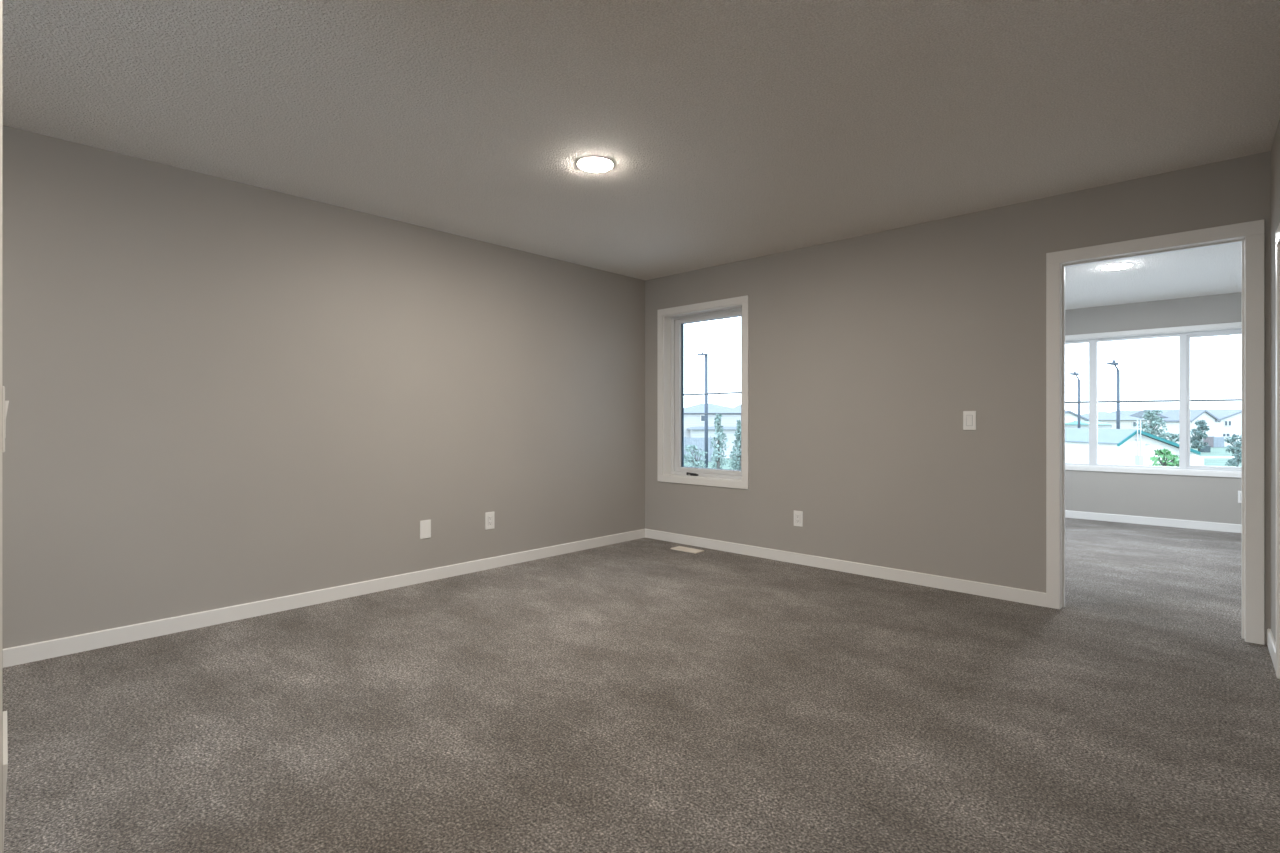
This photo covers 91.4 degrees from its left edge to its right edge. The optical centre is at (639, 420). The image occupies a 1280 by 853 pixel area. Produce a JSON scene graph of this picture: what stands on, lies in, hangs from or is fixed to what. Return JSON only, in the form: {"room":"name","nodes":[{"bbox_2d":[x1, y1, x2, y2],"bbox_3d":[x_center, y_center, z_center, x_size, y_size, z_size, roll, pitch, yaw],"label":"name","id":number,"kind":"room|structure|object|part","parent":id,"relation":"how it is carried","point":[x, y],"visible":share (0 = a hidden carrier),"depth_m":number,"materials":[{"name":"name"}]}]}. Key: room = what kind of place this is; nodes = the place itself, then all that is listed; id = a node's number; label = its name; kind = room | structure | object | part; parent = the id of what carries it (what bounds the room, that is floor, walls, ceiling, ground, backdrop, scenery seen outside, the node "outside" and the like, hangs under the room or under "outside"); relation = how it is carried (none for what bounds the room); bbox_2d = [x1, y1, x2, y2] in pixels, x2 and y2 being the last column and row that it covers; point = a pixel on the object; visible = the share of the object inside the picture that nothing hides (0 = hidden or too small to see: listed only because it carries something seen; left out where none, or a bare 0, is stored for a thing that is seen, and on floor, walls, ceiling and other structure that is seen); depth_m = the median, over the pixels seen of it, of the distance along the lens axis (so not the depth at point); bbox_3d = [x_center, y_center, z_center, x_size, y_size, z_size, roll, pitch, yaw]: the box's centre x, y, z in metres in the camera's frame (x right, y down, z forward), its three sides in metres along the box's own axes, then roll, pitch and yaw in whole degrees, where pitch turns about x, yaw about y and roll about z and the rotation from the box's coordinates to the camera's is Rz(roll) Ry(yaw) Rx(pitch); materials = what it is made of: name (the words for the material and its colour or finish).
{"room":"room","nodes":[
{"label":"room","id":0,"kind":"room"},
{"bbox_2d":[2,0,2,852],"bbox_3d":[-1.251,-0.109,1.129,0.530,2.440,0.125,0,0,43],"label":"wall","id":1,"kind":"structure","parent":0,"point":[2,0],"depth_m":0.99,"materials":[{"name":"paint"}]},
{"bbox_2d":[0,0,1,852],"bbox_3d":[-1.054,-0.109,0.943,0.012,2.440,0.128,0,0,43],"label":"trim","id":2,"kind":"structure","parent":1,"relation":"attached to","point":[0,0],"depth_m":0.98,"materials":[{"name":"white paint"}]},
{"bbox_2d":[3,711,7,850],"bbox_3d":[-1.169,0.745,1.148,0.275,0.332,0.015,0,0,43],"label":"wall cover","id":3,"kind":"structure","parent":1,"relation":"attached to","point":[5,737],"depth_m":1.06,"materials":[{"name":"white plastic"}]},
{"bbox_3d":[-1.171,0.761,1.145,0.275,0.300,0.007,0,0,43],"label":"panel","id":4,"kind":"part","parent":3,"relation":"part of","materials":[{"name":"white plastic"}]},
{"bbox_2d":[3,386,8,451],"bbox_3d":[-1.131,-0.002,1.111,0.074,0.116,0.012,0,0,43],"label":"light switch","id":5,"kind":"object","parent":1,"relation":"attached to","point":[5,403],"visible":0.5,"depth_m":1.09,"materials":[{"name":"white plastic"}]},
{"bbox_3d":[-1.133,-0.002,1.109,0.074,0.116,0.006,0,0,43],"label":"wall plate","id":6,"kind":"part","parent":5,"relation":"part of","materials":[{"name":"white plastic"}]},
{"bbox_2d":[3,125,644,648],"bbox_3d":[-2.179,-0.109,3.641,0.125,2.440,6.400,0,0,43],"label":"wall","id":7,"kind":"structure","parent":0,"point":[220,392],"depth_m":3.59,"materials":[{"name":"paint"}]},
{"bbox_2d":[3,529,644,667],"bbox_3d":[-1.427,1.070,4.347,0.012,0.082,4.340,0,0,43],"label":"baseboard","id":8,"kind":"structure","parent":7,"relation":"attached to","point":[12,656],"depth_m":3.59,"materials":[{"name":"white paint"}]},
{"bbox_2d":[420,520,430,538],"bbox_3d":[-1.477,0.750,4.297,0.007,0.126,0.079,0,0,43],"label":"blank plate","id":9,"kind":"object","parent":7,"relation":"attached to","point":[425,525],"visible":1,"depth_m":4.29,"materials":[{"name":"white plastic"}]},
{"bbox_2d":[485,512,493,529],"bbox_3d":[-1.123,0.751,4.674,0.009,0.128,0.080,0,0,43],"label":"power outlet","id":10,"kind":"object","parent":7,"relation":"attached to","point":[489,516],"visible":1,"depth_m":4.67,"materials":[{"name":"white plastic"}]},
{"bbox_2d":[488,516,491,524],"bbox_3d":[-1.121,0.751,4.672,0.003,0.066,0.033,0,0,43],"label":"receptacle","id":11,"kind":"object","parent":10,"relation":"attached to","point":[489,517],"depth_m":4.67,"materials":[{"name":"white plastic"}]},
{"bbox_2d":[3,517,1279,852],"bbox_3d":[1.275,1.141,3.392,5.515,0.060,10.750,0,0,43],"label":"floor","id":12,"kind":"structure","parent":0,"point":[642,695],"depth_m":2.33,"materials":[{"name":"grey carpet"}]},
{"bbox_2d":[671,546,703,553],"bbox_3d":[0.404,1.106,5.337,0.272,0.010,0.118,0,0,43],"label":"floor vent","id":13,"kind":"object","parent":12,"relation":"in","point":[679,548],"visible":1,"depth_m":5.33,"materials":[{"name":"white metal"}]},
{"bbox_2d":[3,0,1279,279],"bbox_3d":[-0.472,-1.379,2.088,4.740,0.100,6.460,0,0,43],"label":"ceiling","id":14,"kind":"structure","parent":0,"point":[730,131],"depth_m":2.59,"materials":[{"name":"white paint"}]},
{"bbox_2d":[577,157,612,171],"bbox_3d":[-0.232,-1.323,3.240,0.186,0.012,0.186,0,0,43],"label":"recessed light","id":15,"kind":"object","parent":14,"relation":"in","point":[592,164],"visible":1,"depth_m":3.22,"materials":[{"name":"white paint"}]},
{"bbox_2d":[645,151,1270,644],"bbox_3d":[2.017,-0.109,4.187,5.515,2.440,0.125,0,0,43],"label":"wall","id":16,"kind":"structure","parent":0,"point":[868,353],"depth_m":4.24,"materials":[{"name":"paint"}]},
{"bbox_2d":[657,295,748,488],"bbox_3d":[0.596,-0.230,5.551,0.993,1.597,0.209,0,0,43],"label":"window","id":17,"kind":"structure","parent":16,"relation":"in","point":[670,325],"depth_m":5.78,"materials":[{"name":"white paint"}]},
{"bbox_3d":[0.635,-0.230,5.593,0.879,1.483,0.095,0,0,43],"label":"frame","id":18,"kind":"part","parent":17,"relation":"part of","materials":[{"name":"white plastic"}]},
{"bbox_3d":[0.636,-0.232,5.594,0.789,1.411,0.062,0,0,43],"label":"sash","id":19,"kind":"part","parent":17,"relation":"part of","materials":[{"name":"white plastic"}]},
{"bbox_2d":[794,510,802,526],"bbox_3d":[1.224,0.761,4.835,0.077,0.120,0.009,0,0,43],"label":"power outlet","id":20,"kind":"object","parent":16,"relation":"attached to","point":[798,515],"visible":1,"depth_m":4.83,"materials":[{"name":"white plastic"}]},
{"bbox_2d":[796,514,799,522],"bbox_3d":[1.222,0.761,4.833,0.033,0.066,0.003,0,0,43],"label":"receptacle","id":21,"kind":"object","parent":20,"relation":"attached to","point":[797,515],"depth_m":4.83,"materials":[{"name":"white plastic"}]},
{"bbox_2d":[645,529,1045,606],"bbox_3d":[1.237,1.070,4.821,3.236,0.082,0.012,0,0,43],"label":"baseboard","id":22,"kind":"structure","parent":16,"relation":"attached to","point":[1037,598],"depth_m":4.45,"materials":[{"name":"white paint"}]},
{"bbox_2d":[963,411,975,429],"bbox_3d":[2.113,0.001,4.004,0.076,0.122,0.012,0,0,43],"label":"light switch","id":23,"kind":"object","parent":16,"relation":"attached to","point":[969,417],"visible":1,"depth_m":4.00,"materials":[{"name":"white plastic"}]},
{"bbox_2d":[1046,219,1263,644],"bbox_3d":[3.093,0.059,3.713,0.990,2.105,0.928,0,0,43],"label":"door frame","id":24,"kind":"structure","parent":16,"relation":"in","point":[1250,234],"depth_m":3.28,"materials":[{"name":"white paint"}]},
{"bbox_3d":[2.850,0.059,3.505,0.918,2.105,0.014,0,0,43],"label":"casing","id":25,"kind":"part","parent":24,"relation":"part of","materials":[{"name":"white paint"}]},
{"bbox_2d":[1065,292,1241,524],"bbox_3d":[5.346,-0.076,6.791,4.200,2.375,0.125,0,0,43],"label":"wall","id":26,"kind":"structure","parent":0,"point":[1181,497],"depth_m":6.61,"materials":[{"name":"paint"}]},
{"bbox_2d":[1065,322,1241,477],"bbox_3d":[5.385,-0.201,6.763,2.537,1.537,0.164,0,0,43],"label":"window","id":27,"kind":"structure","parent":26,"relation":"in","point":[1184,333],"depth_m":6.52,"materials":[{"name":"white paint"}]},
{"bbox_3d":[5.996,-0.196,6.250,0.783,1.375,0.050,0,0,43],"label":"sash","id":28,"kind":"part","parent":27,"relation":"part of","materials":[{"name":"glass"}]},
{"bbox_2d":[1065,510,1241,532],"bbox_3d":[5.299,1.070,6.741,3.950,0.082,0.012,0,0,43],"label":"baseboard","id":29,"kind":"structure","parent":26,"relation":"attached to","point":[1225,527],"depth_m":6.59,"materials":[{"name":"white paint"}]},
{"bbox_2d":[1238,491,1241,502],"bbox_3d":[5.939,0.756,6.147,0.075,0.120,0.009,0,0,43],"label":"power outlet","id":30,"kind":"object","parent":26,"relation":"attached to","point":[1239,492],"visible":0.34,"depth_m":6.16,"materials":[{"name":"white plastic"}]},
{"bbox_2d":[1065,243,1241,309],"bbox_3d":[3.961,-1.314,5.307,4.200,0.100,4.285,0,0,43],"label":"ceiling","id":31,"kind":"structure","parent":0,"point":[1216,270],"depth_m":5.53,"materials":[{"name":"white paint"}]},
{"bbox_2d":[1102,264,1131,269],"bbox_3d":[3.921,-1.258,5.136,0.200,0.012,0.200,0,0,43],"label":"recessed light","id":32,"kind":"object","parent":31,"relation":"in","point":[1116,266],"visible":1,"depth_m":5.12,"materials":[{"name":"white paint"}]},
{"bbox_2d":[1271,118,1279,642],"bbox_3d":[1.026,-0.109,0.649,0.125,2.440,6.404,0,0,42],"label":"wall","id":33,"kind":"structure","parent":0,"point":[1275,150],"depth_m":2.96,"materials":[{"name":"paint"}]},
{"bbox_2d":[1267,629,1275,671],"bbox_3d":[2.950,1.070,2.909,0.012,0.082,0.470,0,0,42],"label":"baseboard","id":34,"kind":"structure","parent":33,"relation":"attached to","point":[1271,644],"depth_m":2.91,"materials":[{"name":"white paint"}]},
{"bbox_2d":[1276,223,1279,678],"bbox_3d":[2.562,0.143,2.475,0.014,1.936,0.690,0,0,42],"label":"door frame","id":35,"kind":"structure","parent":33,"relation":"in","point":[1278,228],"depth_m":2.68,"materials":[{"name":"white paint"}]},
{"label":"outside","id":36,"kind":"structure","parent":0,"visible":0},
{"bbox_2d":[684,447,1241,469],"bbox_3d":[75.049,4.161,80.421,520.000,0.300,620.000,0,0,43],"label":"lawn","id":37,"kind":"structure","parent":36,"point":[1216,451],"depth_m":63.86,"materials":[{"name":"green plant"}]},
{"bbox_2d":[684,436,715,461],"bbox_3d":[4.613,2.783,60.065,5.382,2.456,0.130,0,0,0],"label":"fence","id":38,"kind":"object","parent":37,"relation":"on","point":[699,442],"visible":0.26,"depth_m":60.01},
{"bbox_2d":[698,352,707,467],"bbox_3d":[4.548,-0.453,45.000,0.780,8.928,0.320,0,0,0],"label":"street lamp","id":39,"kind":"object","parent":37,"relation":"on","point":[702,353],"visible":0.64,"depth_m":44.90,"materials":[{"name":"grey metal"}]},
{"bbox_2d":[684,403,740,456],"bbox_3d":[9.418,0.998,73.750,13.357,6.027,13.300,0,0,0],"label":"house","id":40,"kind":"structure","parent":37,"relation":"on","point":[694,424],"depth_m":70.00,"materials":[{"name":"grey"}]},
{"bbox_2d":[728,420,740,469],"bbox_3d":[6.833,1.968,40.976,2.247,4.086,1.566,0,0,20],"label":"tree","id":41,"kind":"object","parent":37,"relation":"on","point":[733,456],"visible":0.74,"depth_m":40.95,"materials":[{"name":"green plant"}]},
{"bbox_2d":[722,456,1234,457],"bbox_3d":[59.196,3.996,67.600,89.916,0.030,84.212,0,0,43],"label":"footpath","id":42,"kind":"structure","parent":37,"relation":"on","point":[1201,456],"depth_m":66.79,"materials":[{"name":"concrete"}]},
{"bbox_2d":[1069,371,1079,427],"bbox_3d":[45.307,-0.552,65.000,1.110,9.127,0.400,0,0,0],"label":"street lamp","id":43,"kind":"object","parent":37,"relation":"on","point":[1074,373],"visible":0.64,"depth_m":64.90,"materials":[{"name":"grey metal"}]},
{"bbox_2d":[1065,410,1088,422],"bbox_3d":[60.253,1.297,92.500,11.007,5.428,11.178,0,0,43],"label":"house","id":44,"kind":"structure","parent":37,"relation":"on","point":[1070,416],"depth_m":87.99,"materials":[{"name":"white"}]},
{"bbox_2d":[1065,421,1115,428],"bbox_3d":[55.436,2.067,77.500,6.211,3.889,6.343,0,0,43],"label":"house","id":45,"kind":"structure","parent":37,"relation":"on","point":[1083,424],"depth_m":76.38,"materials":[{"name":"grey"}]},
{"bbox_2d":[1107,360,1119,428],"bbox_3d":[39.506,-0.504,52.000,0.960,9.031,0.400,0,0,0],"label":"street lamp","id":46,"kind":"object","parent":37,"relation":"on","point":[1113,362],"visible":0.65,"depth_m":51.91,"materials":[{"name":"grey metal"}]},
{"bbox_2d":[1081,411,1146,430],"bbox_3d":[71.096,1.322,96.500,12.334,5.379,12.436,0,0,43],"label":"house","id":47,"kind":"structure","parent":37,"relation":"on","point":[1126,422],"depth_m":91.99,"materials":[{"name":"beige"}]},
{"bbox_2d":[1110,410,1141,415],"bbox_3d":[106.230,0.927,132.235,16.396,6.169,15.226,0,0,43],"label":"house","id":48,"kind":"structure","parent":37,"relation":"on","point":[1122,412],"depth_m":133.32,"materials":[{"name":"white"}]},
{"bbox_2d":[1065,420,1203,466],"bbox_3d":[24.925,1.999,34.375,4.348,4.025,9.850,0,0,0],"label":"building","id":49,"kind":"structure","parent":37,"relation":"on","point":[1115,446],"depth_m":30.00,"materials":[{"name":"white paint"}]},
{"bbox_2d":[1133,410,1169,438],"bbox_3d":[50.808,1.469,62.036,2.870,5.090,3.116,0,0,43],"label":"tree","id":50,"kind":"object","parent":37,"relation":"on","point":[1156,420],"visible":0.79,"depth_m":61.68,"materials":[{"name":"green plant"}]},
{"bbox_2d":[1162,433,1178,442],"bbox_3d":[51.100,2.588,60.102,2.406,2.848,2.600,0,0,43],"label":"shrub","id":51,"kind":"object","parent":37,"relation":"on","point":[1172,437],"visible":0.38,"depth_m":60.01,"materials":[{"name":"green plant"}]},
{"bbox_2d":[1130,409,1241,446],"bbox_3d":[90.637,1.071,101.640,18.640,5.880,19.629,0,0,43],"label":"house","id":52,"kind":"structure","parent":37,"relation":"on","point":[1224,423],"depth_m":95.00,"materials":[{"name":"white"}]},
{"bbox_2d":[1190,420,1209,450],"bbox_3d":[67.027,1.948,75.196,2.416,4.127,2.365,0,0,43],"label":"tree","id":53,"kind":"object","parent":37,"relation":"on","point":[1196,439],"visible":0.97,"depth_m":74.84,"materials":[{"name":"green plant"}]},
{"bbox_2d":[1200,446,1210,451],"bbox_3d":[70.883,3.611,78.300,1.119,0.800,1.109,0,0,43],"label":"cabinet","id":54,"kind":"object","parent":37,"relation":"on","point":[1207,448],"visible":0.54,"depth_m":78.00,"materials":[{"name":"metal"}]},
{"bbox_2d":[1203,436,1212,446],"bbox_3d":[82.883,3.138,91.058,1.095,1.747,1.005,0,0,43],"label":"fence","id":55,"kind":"object","parent":37,"relation":"on","point":[1209,439],"visible":0.56,"depth_m":91.01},
{"bbox_2d":[1213,436,1223,447],"bbox_3d":[84.770,3.179,91.458,1.228,1.664,1.129,0,0,43],"label":"fence","id":56,"kind":"object","parent":37,"relation":"on","point":[1217,441],"visible":1,"depth_m":91.41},
{"bbox_2d":[1224,435,1241,466],"bbox_3d":[46.041,2.544,48.041,2.032,2.937,1.460,0,0,-17],"label":"tree","id":57,"kind":"object","parent":37,"relation":"on","point":[1237,454],"visible":0.8,"depth_m":47.96,"materials":[{"name":"green plant"}]},
{"bbox_3d":[-3.875,4.001,-0.488,85.000,0.020,74.000,0,0,43],"label":"gravel yard","id":58,"kind":"structure","parent":37,"relation":"on","visible":0},
{"bbox_2d":[684,445,707,467],"bbox_3d":[3.153,2.701,36.011,1.726,2.625,1.732,0,0,43],"label":"shrub","id":59,"kind":"object","parent":58,"relation":"on","point":[696,463],"visible":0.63,"depth_m":35.89,"materials":[{"name":"green plant"}]},
{"bbox_2d":[707,413,728,468],"bbox_3d":[4.891,1.778,39.886,1.950,4.466,1.603,0,0,-32],"label":"tree","id":60,"kind":"object","parent":58,"relation":"on","point":[719,432],"visible":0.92,"depth_m":39.91,"materials":[{"name":"green plant"}]},
{"bbox_2d":[1146,449,1178,466],"bbox_3d":[18.546,2.491,21.980,1.256,3.042,1.269,0,0,43],"label":"tree","id":61,"kind":"object","parent":58,"relation":"on","point":[1162,453],"visible":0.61,"depth_m":21.93,"materials":[{"name":"green plant"}]},
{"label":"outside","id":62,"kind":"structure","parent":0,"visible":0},
{"bbox_2d":[1065,399,1241,402],"bbox_3d":[33.314,-1.235,40.000,17.940,0.386,0.119,0,0,0],"label":"cable","id":63,"kind":"object","parent":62,"point":[1194,400],"visible":0.46,"depth_m":39.94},
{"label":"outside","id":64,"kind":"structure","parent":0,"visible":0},
{"bbox_2d":[684,392,740,395],"bbox_3d":[5.125,-1.722,40.000,10.255,0.519,0.100,0,0,0],"label":"cable","id":65,"kind":"object","parent":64,"point":[721,392],"visible":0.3,"depth_m":39.95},
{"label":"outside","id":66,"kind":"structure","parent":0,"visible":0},
{"bbox_2d":[684,413,740,413],"bbox_3d":[5.638,-0.450,44.000,11.275,0.080,0.073,0,0,0],"label":"cable","id":67,"kind":"object","parent":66,"point":[684,413],"visible":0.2,"depth_m":43.98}
]}

